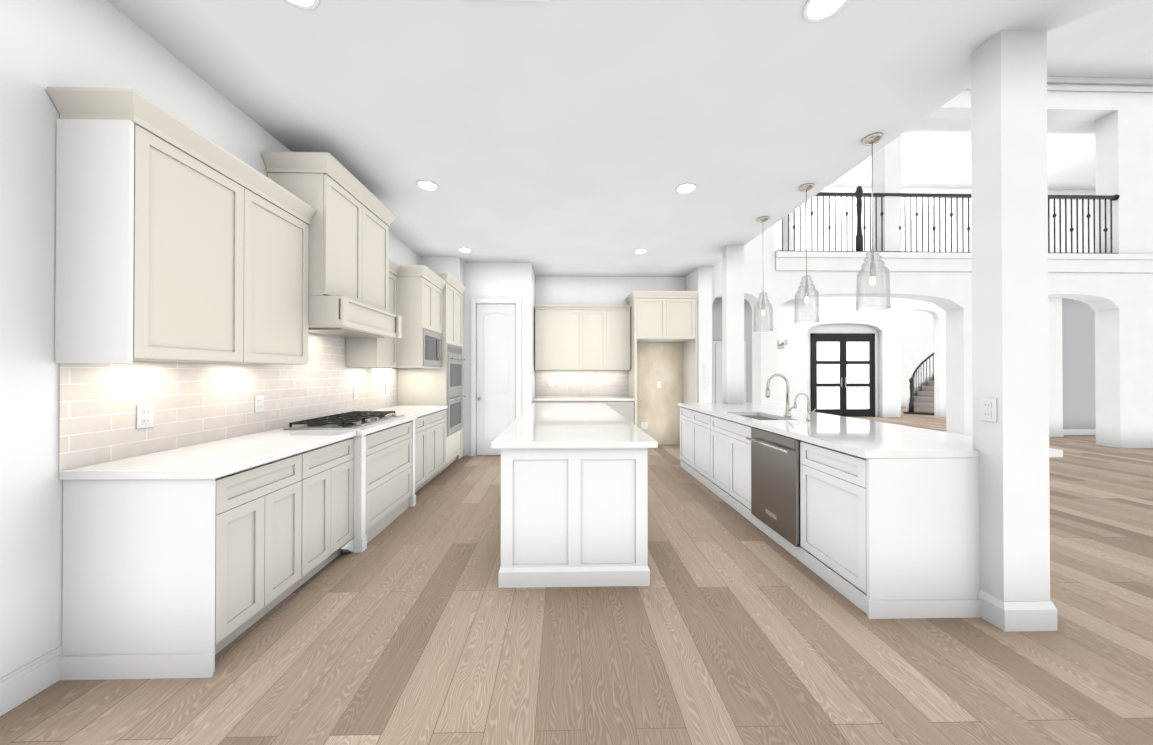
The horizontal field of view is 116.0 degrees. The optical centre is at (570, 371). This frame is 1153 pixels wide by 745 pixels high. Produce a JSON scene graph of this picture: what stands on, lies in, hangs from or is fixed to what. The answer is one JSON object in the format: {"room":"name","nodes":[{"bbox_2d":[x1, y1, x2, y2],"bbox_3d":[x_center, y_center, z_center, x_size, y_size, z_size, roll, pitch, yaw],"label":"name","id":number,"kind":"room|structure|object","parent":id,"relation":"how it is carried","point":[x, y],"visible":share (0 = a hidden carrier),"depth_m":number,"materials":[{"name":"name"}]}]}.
{"room":"kitchen","nodes":[
{"label":"kitchen","id":0,"kind":"room"},
{"bbox_2d":[0,0,419,677],"bbox_3d":[-2.358,-0.374,2.011,0.200,3.450,9.600,0,0,-1],"label":"wall","id":1,"kind":"structure","parent":0,"point":[44,44],"depth_m":1.52,"materials":[{"name":"paint"}]},
{"bbox_2d":[0,645,63,715],"bbox_3d":[-2.194,1.269,-0.600,0.016,0.140,4.386,0,0,-1],"label":"baseboard","id":2,"kind":"structure","parent":1,"relation":"attached to","point":[22,684],"depth_m":1.49,"materials":[{"name":"white wood"}]},
{"bbox_2d":[136,404,153,428],"bbox_3d":[-2.243,0.235,1.901,0.008,0.120,0.075,0,0,-1],"label":"electrical outlet plate","id":3,"kind":"object","parent":1,"relation":"attached to","point":[145,414],"depth_m":1.90,"materials":[{"name":"white plastic"}]},
{"bbox_2d":[55,107,257,363],"bbox_3d":[-2.090,-0.592,1.882,0.310,1.075,0.623,0,0,-1],"label":"upper cabinet","id":4,"kind":"object","parent":1,"relation":"attached to","point":[178,240],"depth_m":1.64,"materials":[{"name":"beige wood"}]},
{"bbox_2d":[58,332,396,470],"bbox_3d":[-2.279,0.029,3.196,0.008,0.826,3.228,0,0,-1],"label":"backsplash","id":5,"kind":"structure","parent":1,"relation":"attached to","point":[196,403],"depth_m":2.17,"materials":[{"name":"tile"}]},
{"bbox_2d":[254,395,263,412],"bbox_3d":[-2.258,0.233,2.616,0.008,0.120,0.075,0,0,-1],"label":"electrical outlet plate","id":6,"kind":"object","parent":1,"relation":"attached to","point":[259,400],"depth_m":2.61,"materials":[{"name":"white plastic"}]},
{"bbox_2d":[258,187,310,364],"bbox_3d":[-2.101,-0.590,2.384,0.310,1.075,0.606,0,0,-1],"label":"upper cabinet","id":7,"kind":"object","parent":1,"relation":"attached to","point":[283,232],"depth_m":2.45,"materials":[{"name":"beige wood"}]},
{"bbox_2d":[262,151,401,337],"bbox_3d":[-1.992,-0.969,3.182,0.562,1.280,1.086,0,0,-1],"label":"range hood surround","id":8,"kind":"object","parent":1,"relation":"attached to","point":[353,218],"visible":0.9,"depth_m":2.88,"materials":[{"name":"beige wood"}]},
{"bbox_2d":[353,388,357,398],"bbox_3d":[-2.284,0.231,3.831,0.008,0.120,0.075,0,0,-1],"label":"electrical outlet plate","id":9,"kind":"object","parent":1,"relation":"attached to","point":[355,390],"depth_m":3.82,"materials":[{"name":"white plastic"}]},
{"bbox_2d":[346,267,397,367],"bbox_3d":[-2.133,-0.583,3.893,0.310,1.075,0.446,0,0,-1],"label":"upper cabinet","id":10,"kind":"object","parent":1,"relation":"attached to","point":[360,352],"depth_m":3.67,"materials":[{"name":"beige wood"}]},
{"bbox_2d":[385,385,387,394],"bbox_3d":[-2.299,0.228,4.511,0.008,0.120,0.075,0,0,-1],"label":"electrical outlet plate","id":11,"kind":"object","parent":1,"relation":"attached to","point":[386,386],"depth_m":4.50,"materials":[{"name":"white plastic"}]},
{"bbox_2d":[394,271,437,368],"bbox_3d":[-2.001,-0.581,4.293,0.590,1.075,0.466,0,0,-1],"label":"upper cabinet","id":12,"kind":"object","parent":1,"relation":"attached to","point":[415,294],"depth_m":4.12,"materials":[{"name":"beige wood"}]},
{"bbox_2d":[423,329,441,366],"bbox_3d":[-1.698,-0.282,4.474,0.063,0.428,0.627,0,0,-1],"label":"built-in microwave","id":13,"kind":"object","parent":12,"relation":"in","point":[432,348],"visible":0.96,"depth_m":4.42,"materials":[{"name":"silver metal"}]},
{"bbox_2d":[434,283,441,368],"bbox_3d":[-2.008,-0.580,4.615,0.590,1.075,0.405,0,0,-1],"label":"upper cabinet","id":14,"kind":"object","parent":1,"relation":"attached to","point":[439,284],"depth_m":4.74,"materials":[{"name":"beige wood"}]},
{"bbox_2d":[420,257,463,459],"bbox_3d":[-2.037,-0.207,5.736,0.600,3.150,0.266,0,0,-1],"label":"wall","id":15,"kind":"structure","parent":0,"point":[454,266],"depth_m":5.61,"materials":[{"name":"paint"}]},
{"bbox_2d":[464,262,531,455],"bbox_3d":[-1.491,-0.206,5.940,1.700,3.150,0.120,0,0,-1],"label":"wall","id":16,"kind":"structure","parent":0,"point":[499,280],"depth_m":5.89,"materials":[{"name":"paint"}]},
{"bbox_2d":[476,304,515,454],"bbox_3d":[-1.215,0.130,5.872,0.634,2.460,0.096,0,0,-1],"label":"pantry door","id":17,"kind":"structure","parent":16,"relation":"in","point":[496,370],"depth_m":5.89,"materials":[{"name":"white wood"}]},
{"bbox_2d":[470,298,521,455],"bbox_3d":[-1.215,0.083,5.873,0.830,2.570,0.024,0,0,-1],"label":"door frame","id":18,"kind":"structure","parent":16,"relation":"attached to","point":[475,301],"depth_m":5.86,"materials":[{"name":"white wood"}]},
{"bbox_2d":[532,267,534,402],"bbox_3d":[-0.720,-0.204,6.367,0.140,3.150,0.700,0,0,-1],"label":"wall","id":19,"kind":"structure","parent":0,"point":[533,275],"depth_m":6.32,"materials":[{"name":"paint"}]},
{"bbox_2d":[0,407,1152,744],"bbox_3d":[6.810,1.419,5.950,19.100,0.100,17.100,0,0,-1],"label":"floor","id":20,"kind":"structure","parent":0,"point":[416,625],"depth_m":1.72,"materials":[{"name":"brown wood"}]},
{"bbox_2d":[60,454,295,679],"bbox_3d":[-1.926,0.914,1.904,0.640,0.872,0.618,0,0,-1],"label":"base cabinet","id":21,"kind":"object","parent":20,"relation":"on","point":[177,578],"depth_m":1.60,"materials":[{"name":"grey wood"}]},
{"bbox_2d":[296,434,367,588],"bbox_3d":[-1.909,0.917,2.423,0.695,0.872,0.654,0,0,-1],"label":"base cabinet","id":22,"kind":"object","parent":20,"relation":"on","point":[332,479],"depth_m":2.44,"materials":[{"name":"grey wood"}]},
{"bbox_2d":[368,420,411,542],"bbox_3d":[-1.926,0.920,3.185,0.695,0.872,0.980,0,0,-1],"label":"base cabinet","id":23,"kind":"object","parent":20,"relation":"on","point":[389,449],"depth_m":3.16,"materials":[{"name":"grey wood"}]},
{"bbox_2d":[412,413,435,506],"bbox_3d":[-1.941,0.923,3.897,0.695,0.872,0.554,0,0,-1],"label":"base cabinet","id":24,"kind":"object","parent":20,"relation":"on","point":[423,427],"depth_m":4.06,"materials":[{"name":"grey wood"}]},
{"bbox_2d":[398,272,465,472],"bbox_3d":[-1.971,0.023,5.209,0.690,2.685,0.880,0,0,-1],"label":"tall cabinet","id":25,"kind":"object","parent":20,"relation":"on","point":[422,386],"visible":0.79,"depth_m":4.83,"materials":[{"name":"beige wood"}]},
{"bbox_2d":[447,344,465,435],"bbox_3d":[-1.647,0.253,5.215,0.096,1.245,0.712,0,0,-1],"label":"double oven","id":26,"kind":"object","parent":25,"relation":"in","point":[455,396],"visible":0.98,"depth_m":5.13,"materials":[{"name":"silver metal"}]},
{"bbox_2d":[433,409,445,475],"bbox_3d":[-1.980,0.926,4.434,0.640,0.872,0.756,0,0,-1],"label":"base cabinet","id":27,"kind":"object","parent":20,"relation":"on","point":[440,415],"depth_m":4.64,"materials":[{"name":"grey wood"}]},
{"bbox_2d":[59,405,447,479],"bbox_3d":[-1.918,0.462,3.198,0.710,0.040,3.232,0,0,-1],"label":"countertop","id":28,"kind":"structure","parent":27,"relation":"on","point":[216,459],"depth_m":1.92,"materials":[{"name":"stone"}]},
{"bbox_2d":[283,411,403,428],"bbox_3d":[-1.930,0.417,3.187,0.515,0.048,0.900,0,0,-1],"label":"gas cooktop","id":29,"kind":"object","parent":28,"relation":"in","point":[352,420],"visible":1,"depth_m":2.99,"materials":[{"name":"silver metal"}]},
{"bbox_2d":[533,401,588,402],"bbox_3d":[-0.188,0.935,6.403,0.919,0.872,0.620,0,0,-1],"label":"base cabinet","id":30,"kind":"object","parent":20,"relation":"on","point":[533,401],"depth_m":6.11,"materials":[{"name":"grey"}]},
{"bbox_2d":[532,396,634,400],"bbox_3d":[0.215,0.477,6.401,1.724,0.040,0.645,0,0,-1],"label":"countertop","id":31,"kind":"structure","parent":30,"relation":"on","point":[581,398],"depth_m":6.10,"materials":[{"name":"stone"}]},
{"bbox_2d":[498,448,649,587],"bbox_3d":[0.017,0.918,2.665,0.928,0.872,0.776,0,0,-1],"label":"base cabinet","id":32,"kind":"object","parent":20,"relation":"on","point":[574,517],"visible":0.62,"depth_m":2.26,"materials":[{"name":"white wood"}]},
{"bbox_2d":[491,403,657,448],"bbox_3d":[-0.003,0.465,3.696,1.040,0.040,2.905,0,0,-1],"label":"countertop","id":33,"kind":"structure","parent":32,"relation":"on","point":[568,425],"depth_m":2.69,"materials":[{"name":"stone"}]},
{"bbox_2d":[589,401,633,423],"bbox_3d":[0.616,0.935,6.420,0.922,0.872,0.620,0,0,-1],"label":"base cabinet","id":34,"kind":"object","parent":20,"relation":"on","point":[624,409],"depth_m":6.12,"materials":[{"name":"grey wood"}]},
{"bbox_2d":[625,291,698,425],"bbox_3d":[1.595,0.006,6.410,1.128,2.730,0.690,0,0,-1],"label":"tall cabinet","id":35,"kind":"object","parent":20,"relation":"on","point":[663,316],"visible":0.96,"depth_m":6.13,"materials":[{"name":"beige wood"}]},
{"bbox_2d":[680,407,687,471],"bbox_3d":[1.892,0.928,4.918,0.620,0.872,0.558,0,0,-1],"label":"base cabinet","id":36,"kind":"object","parent":20,"relation":"on","point":[683,411],"depth_m":5.02,"materials":[{"name":"white wood"}]},
{"bbox_2d":[677,403,1062,457],"bbox_3d":[2.147,0.464,3.614,1.125,0.040,3.240,0,0,-1],"label":"countertop","id":37,"kind":"structure","parent":36,"relation":"on","point":[862,438],"depth_m":2.56,"materials":[{"name":"stone"}]},
{"bbox_2d":[740,415,776,419],"bbox_3d":[1.903,0.595,3.649,0.394,0.218,0.724,0,0,-1],"label":"sink basin","id":38,"kind":"object","parent":37,"relation":"in","point":[757,417],"visible":0.02,"depth_m":3.99,"materials":[{"name":"silver metal"}]},
{"bbox_2d":[765,374,793,416],"bbox_3d":[2.056,0.231,3.531,0.252,0.423,0.125,0,0,-1],"label":"faucet","id":39,"kind":"object","parent":37,"relation":"on","point":[787,407],"visible":1,"depth_m":3.55,"materials":[{"name":"silver metal"}]},
{"bbox_2d":[794,393,815,420],"bbox_3d":[2.101,0.317,3.227,0.152,0.248,0.112,0,0,-1],"label":"filter faucet","id":40,"kind":"object","parent":37,"relation":"on","point":[808,418],"visible":1,"depth_m":3.26,"materials":[{"name":"silver metal"}]},
{"bbox_2d":[685,267,711,402],"bbox_3d":[2.281,-0.204,6.446,0.235,3.150,0.670,0,0,-1],"label":"pier","id":41,"kind":"object","parent":20,"relation":"on","point":[699,279],"visible":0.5,"depth_m":6.11,"materials":[{"name":"paint"}]},
{"bbox_2d":[688,409,751,490],"bbox_3d":[1.903,0.926,4.408,0.620,0.872,0.697,0,0,-1],"label":"base cabinet","id":42,"kind":"object","parent":20,"relation":"on","point":[702,427],"depth_m":4.28,"materials":[{"name":"white wood"}]},
{"bbox_2d":[722,245,743,403],"bbox_3d":[2.326,-0.210,5.152,0.282,3.150,0.172,0,0,-1],"label":"column","id":43,"kind":"structure","parent":20,"relation":"on","point":[732,324],"depth_m":5.08,"materials":[{"name":"paint"}]},
{"bbox_2d":[712,439,767,526],"bbox_3d":[1.919,1.058,3.652,0.620,0.600,0.930,0,0,-1],"label":"base cabinet","id":44,"kind":"object","parent":20,"relation":"on","point":[731,458],"depth_m":3.56,"materials":[{"name":"white wood"}]},
{"bbox_2d":[768,526,794,546],"bbox_3d":[1.995,0.919,2.879,0.501,0.872,0.620,0,0,-1],"label":"base cabinet","id":45,"kind":"object","parent":20,"relation":"on","point":[769,529],"depth_m":2.79,"materials":[{"name":"white wood"}]},
{"bbox_2d":[796,441,979,618],"bbox_3d":[1.949,0.916,2.278,0.622,0.872,0.580,0,0,-1],"label":"base cabinet","id":46,"kind":"object","parent":20,"relation":"on","point":[889,538],"depth_m":1.99,"materials":[{"name":"white wood"}]},
{"bbox_2d":[746,427,810,553],"bbox_3d":[1.636,0.922,2.871,0.196,0.866,0.610,0,0,-1],"label":"dishwasher","id":47,"kind":"object","parent":46,"relation":"in","point":[775,482],"visible":0.94,"depth_m":2.79,"materials":[{"name":"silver metal"}]},
{"bbox_2d":[903,372,933,414],"bbox_3d":[12.800,0.256,12.034,3.533,2.280,1.675,0,0,-1],"label":"curved staircase","id":48,"kind":"structure","parent":20,"relation":"on","point":[923,402],"depth_m":12.19,"materials":[{"name":"carpet"}]},
{"bbox_2d":[909,353,933,411],"bbox_3d":[12.861,-0.217,12.343,3.294,3.104,0.885,0,0,-1],"label":"stair railing","id":49,"kind":"object","parent":48,"relation":"attached to","point":[911,403],"visible":0.67,"depth_m":12.52,"materials":[{"name":"black metal"}]},
{"bbox_2d":[971,31,1056,631],"bbox_3d":[2.394,-0.224,1.967,0.282,3.150,0.172,0,0,-1],"label":"column","id":50,"kind":"structure","parent":20,"relation":"on","point":[1009,212],"depth_m":1.90,"materials":[{"name":"paint"}]},
{"bbox_2d":[980,398,996,421],"bbox_3d":[2.265,0.205,1.955,0.008,0.125,0.075,0,0,-1],"label":"electrical outlet plate","id":51,"kind":"object","parent":50,"relation":"attached to","point":[988,406],"depth_m":1.95,"materials":[{"name":"white plastic"}]},
{"bbox_2d":[535,276,684,444],"bbox_3d":[0.866,-0.202,6.813,3.050,3.150,0.136,0,0,-1],"label":"wall","id":52,"kind":"structure","parent":0,"point":[658,410],"depth_m":6.76,"materials":[{"name":"paint"}]},
{"bbox_2d":[535,370,627,395],"bbox_3d":[0.208,0.215,6.731,1.728,0.486,0.008,0,0,-1],"label":"backsplash","id":53,"kind":"structure","parent":52,"relation":"attached to","point":[578,382],"depth_m":6.73,"materials":[{"name":"tile"}]},
{"bbox_2d":[597,380,601,386],"bbox_3d":[0.542,0.222,6.729,0.075,0.120,0.009,0,0,-1],"label":"switch plate","id":54,"kind":"object","parent":53,"relation":"attached to","point":[599,382],"depth_m":6.73,"materials":[{"name":"white plastic"}]},
{"bbox_2d":[534,305,630,369],"bbox_3d":[0.191,-0.599,6.538,1.750,1.140,0.380,0,0,-1],"label":"upper cabinet","id":55,"kind":"object","parent":52,"relation":"attached to","point":[582,337],"visible":0.98,"depth_m":6.40,"materials":[{"name":"beige wood"}]},
{"bbox_2d":[641,422,647,428],"bbox_3d":[1.382,1.012,6.744,0.120,0.130,0.010,0,0,-1],"label":"electrical outlet plate","id":56,"kind":"object","parent":52,"relation":"attached to","point":[644,425],"depth_m":6.74,"materials":[{"name":"white plastic"}]},
{"bbox_2d":[106,0,1123,276],"bbox_3d":[2.321,-1.949,2.119,9.560,0.300,9.600,0,0,-1],"label":"ceiling","id":57,"kind":"structure","parent":0,"point":[572,138],"depth_m":2.37,"materials":[{"name":"paint"}]},
{"bbox_2d":[284,0,318,9],"bbox_3d":[-1.300,-1.797,1.690,0.200,0.007,0.200,0,0,-1],"label":"recessed light","id":58,"kind":"object","parent":57,"relation":"in","point":[305,4],"visible":1,"depth_m":1.76,"materials":[{"name":"white"}]},
{"bbox_2d":[416,180,437,190],"bbox_3d":[-1.378,-1.788,3.469,0.200,0.007,0.200,0,0,-1],"label":"recessed light","id":59,"kind":"object","parent":57,"relation":"in","point":[426,185],"visible":1,"depth_m":3.46,"materials":[{"name":"white"}]},
{"bbox_2d":[458,248,471,252],"bbox_3d":[-1.547,-1.780,5.286,0.200,0.007,0.200,0,0,-1],"label":"recessed light","id":60,"kind":"object","parent":57,"relation":"in","point":[466,250],"visible":1,"depth_m":5.30,"materials":[{"name":"white"}]},
{"bbox_2d":[634,249,647,253],"bbox_3d":[1.042,-1.780,5.341,0.200,0.007,0.200,0,0,-1],"label":"recessed light","id":61,"kind":"object","parent":57,"relation":"in","point":[640,251],"visible":1,"depth_m":5.34,"materials":[{"name":"white"}]},
{"bbox_2d":[676,183,696,193],"bbox_3d":[1.131,-1.788,3.523,0.200,0.007,0.200,0,0,-1],"label":"recessed light","id":62,"kind":"object","parent":57,"relation":"in","point":[686,187],"visible":1,"depth_m":3.52,"materials":[{"name":"white"}]},
{"bbox_2d":[753,216,772,331],"bbox_3d":[2.247,-1.131,4.204,0.210,1.314,0.210,0,0,-1],"label":"pendant light","id":63,"kind":"object","parent":57,"relation":"hanging from","point":[762,219],"visible":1,"depth_m":4.19,"materials":[{"name":"clear glass"}]},
{"bbox_2d":[794,183,819,323],"bbox_3d":[2.282,-1.134,3.485,0.210,1.314,0.210,0,0,-1],"label":"pendant light","id":64,"kind":"object","parent":57,"relation":"hanging from","point":[806,188],"visible":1,"depth_m":3.48,"materials":[{"name":"clear glass"}]},
{"bbox_2d":[803,0,848,22],"bbox_3d":[1.249,-1.796,1.755,0.200,0.007,0.200,0,0,-1],"label":"recessed light","id":65,"kind":"object","parent":57,"relation":"in","point":[816,10],"visible":1,"depth_m":1.79,"materials":[{"name":"white"}]},
{"bbox_2d":[856,132,890,310],"bbox_3d":[2.317,-1.137,2.765,0.210,1.314,0.210,0,0,-1],"label":"pendant light","id":66,"kind":"object","parent":57,"relation":"hanging from","point":[872,139],"visible":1,"depth_m":2.76,"materials":[{"name":"clear glass"}]},
{"bbox_2d":[712,296,805,409],"bbox_3d":[4.059,-0.196,8.324,3.100,3.150,0.750,0,0,-1],"label":"wall","id":67,"kind":"structure","parent":0,"point":[791,361],"depth_m":8.57,"materials":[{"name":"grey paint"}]},
{"bbox_2d":[777,339,789,348],"bbox_3d":[4.996,-0.650,8.479,0.290,0.200,0.185,0,0,-1],"label":"sconce","id":68,"kind":"object","parent":67,"relation":"attached to","point":[781,344],"visible":1,"depth_m":8.43,"materials":[{"name":"silver metal"}]},
{"bbox_2d":[784,207,799,250],"bbox_3d":[5.503,-1.664,9.807,0.150,6.100,2.140,0,0,-1],"label":"wall","id":69,"kind":"structure","parent":0,"point":[797,230],"depth_m":8.84,"materials":[{"name":"paint"}]},
{"bbox_2d":[806,297,945,416],"bbox_3d":[10.802,-1.658,11.066,10.500,6.100,0.150,0,0,-1],"label":"wall","id":70,"kind":"structure","parent":0,"point":[885,324],"depth_m":10.97,"materials":[{"name":"paint"}]},
{"bbox_2d":[810,333,874,416],"bbox_3d":[8.366,0.112,11.066,1.960,2.560,0.149,0,0,-1],"label":"double front door","id":71,"kind":"structure","parent":70,"relation":"in","point":[842,374],"depth_m":11.06,"materials":[{"name":"black paint"}]},
{"bbox_2d":[816,307,874,316],"bbox_3d":[8.354,-1.809,10.934,1.800,0.300,0.006,0,0,-1],"label":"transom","id":72,"kind":"object","parent":70,"relation":"attached to","point":[838,312],"visible":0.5,"depth_m":10.93,"materials":[{"name":"white paint"}]},
{"bbox_2d":[901,311,933,406],"bbox_3d":[12.844,-1.642,14.520,6.270,6.100,0.150,0,0,-1],"label":"wall","id":73,"kind":"structure","parent":0,"point":[917,338],"depth_m":14.46,"materials":[{"name":"paint"}]},
{"bbox_2d":[712,224,1152,447],"bbox_3d":[6.772,-1.948,6.565,8.750,6.640,0.300,0,0,-1],"label":"wall","id":74,"kind":"structure","parent":0,"point":[1120,305],"depth_m":6.47,"materials":[{"name":"paint"}]},
{"bbox_2d":[775,251,1152,272],"bbox_3d":[7.362,-1.940,7.310,7.540,0.330,1.835,0,0,-1],"label":"balcony slab","id":75,"kind":"object","parent":74,"relation":"on","point":[961,262],"visible":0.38,"depth_m":6.38,"materials":[{"name":"paint"}]},
{"bbox_2d":[777,186,1119,253],"bbox_3d":[6.765,-2.705,6.448,6.230,1.190,0.116,0,0,-1],"label":"balcony railing","id":76,"kind":"object","parent":75,"relation":"on","point":[858,194],"visible":0.75,"depth_m":6.43,"materials":[{"name":"black metal"}]},
{"bbox_2d":[1120,440,1152,447],"bbox_3d":[7.251,1.301,6.402,7.800,0.140,0.016,0,0,-1],"label":"baseboard","id":77,"kind":"structure","parent":74,"relation":"attached to","point":[1136,443],"depth_m":6.46,"materials":[{"name":"white wood"}]},
{"bbox_2d":[775,187,1095,252],"bbox_3d":[9.018,-3.406,9.345,10.940,2.620,0.150,0,0,-1],"label":"wall","id":78,"kind":"structure","parent":0,"point":[778,235],"depth_m":9.27,"materials":[{"name":"paint"}]},
{"bbox_2d":[828,118,1095,189],"bbox_3d":[9.029,-4.793,8.871,10.940,0.150,4.190,0,0,-1],"label":"wall","id":79,"kind":"structure","parent":0,"point":[935,153],"depth_m":7.95,"materials":[{"name":"paint"}]},
{"bbox_2d":[871,77,1152,253],"bbox_3d":[8.369,-3.688,6.752,5.550,3.160,0.650,0,0,-1],"label":"wall","id":80,"kind":"structure","parent":0,"point":[1119,111],"depth_m":6.51,"materials":[{"name":"paint"}]},
{"bbox_2d":[1048,298,1095,436],"bbox_3d":[12.238,-0.198,7.841,4.566,3.150,0.366,0,0,-1],"label":"wall","id":81,"kind":"structure","parent":0,"point":[1072,406],"depth_m":7.84,"materials":[{"name":"paint"}]},
{"bbox_2d":[1047,0,1152,78],"bbox_3d":[6.810,-5.346,5.981,19.100,0.150,17.100,0,0,-1],"label":"ceiling","id":82,"kind":"structure","parent":0,"point":[1114,41],"depth_m":5.81,"materials":[{"name":"paint"}]}
]}

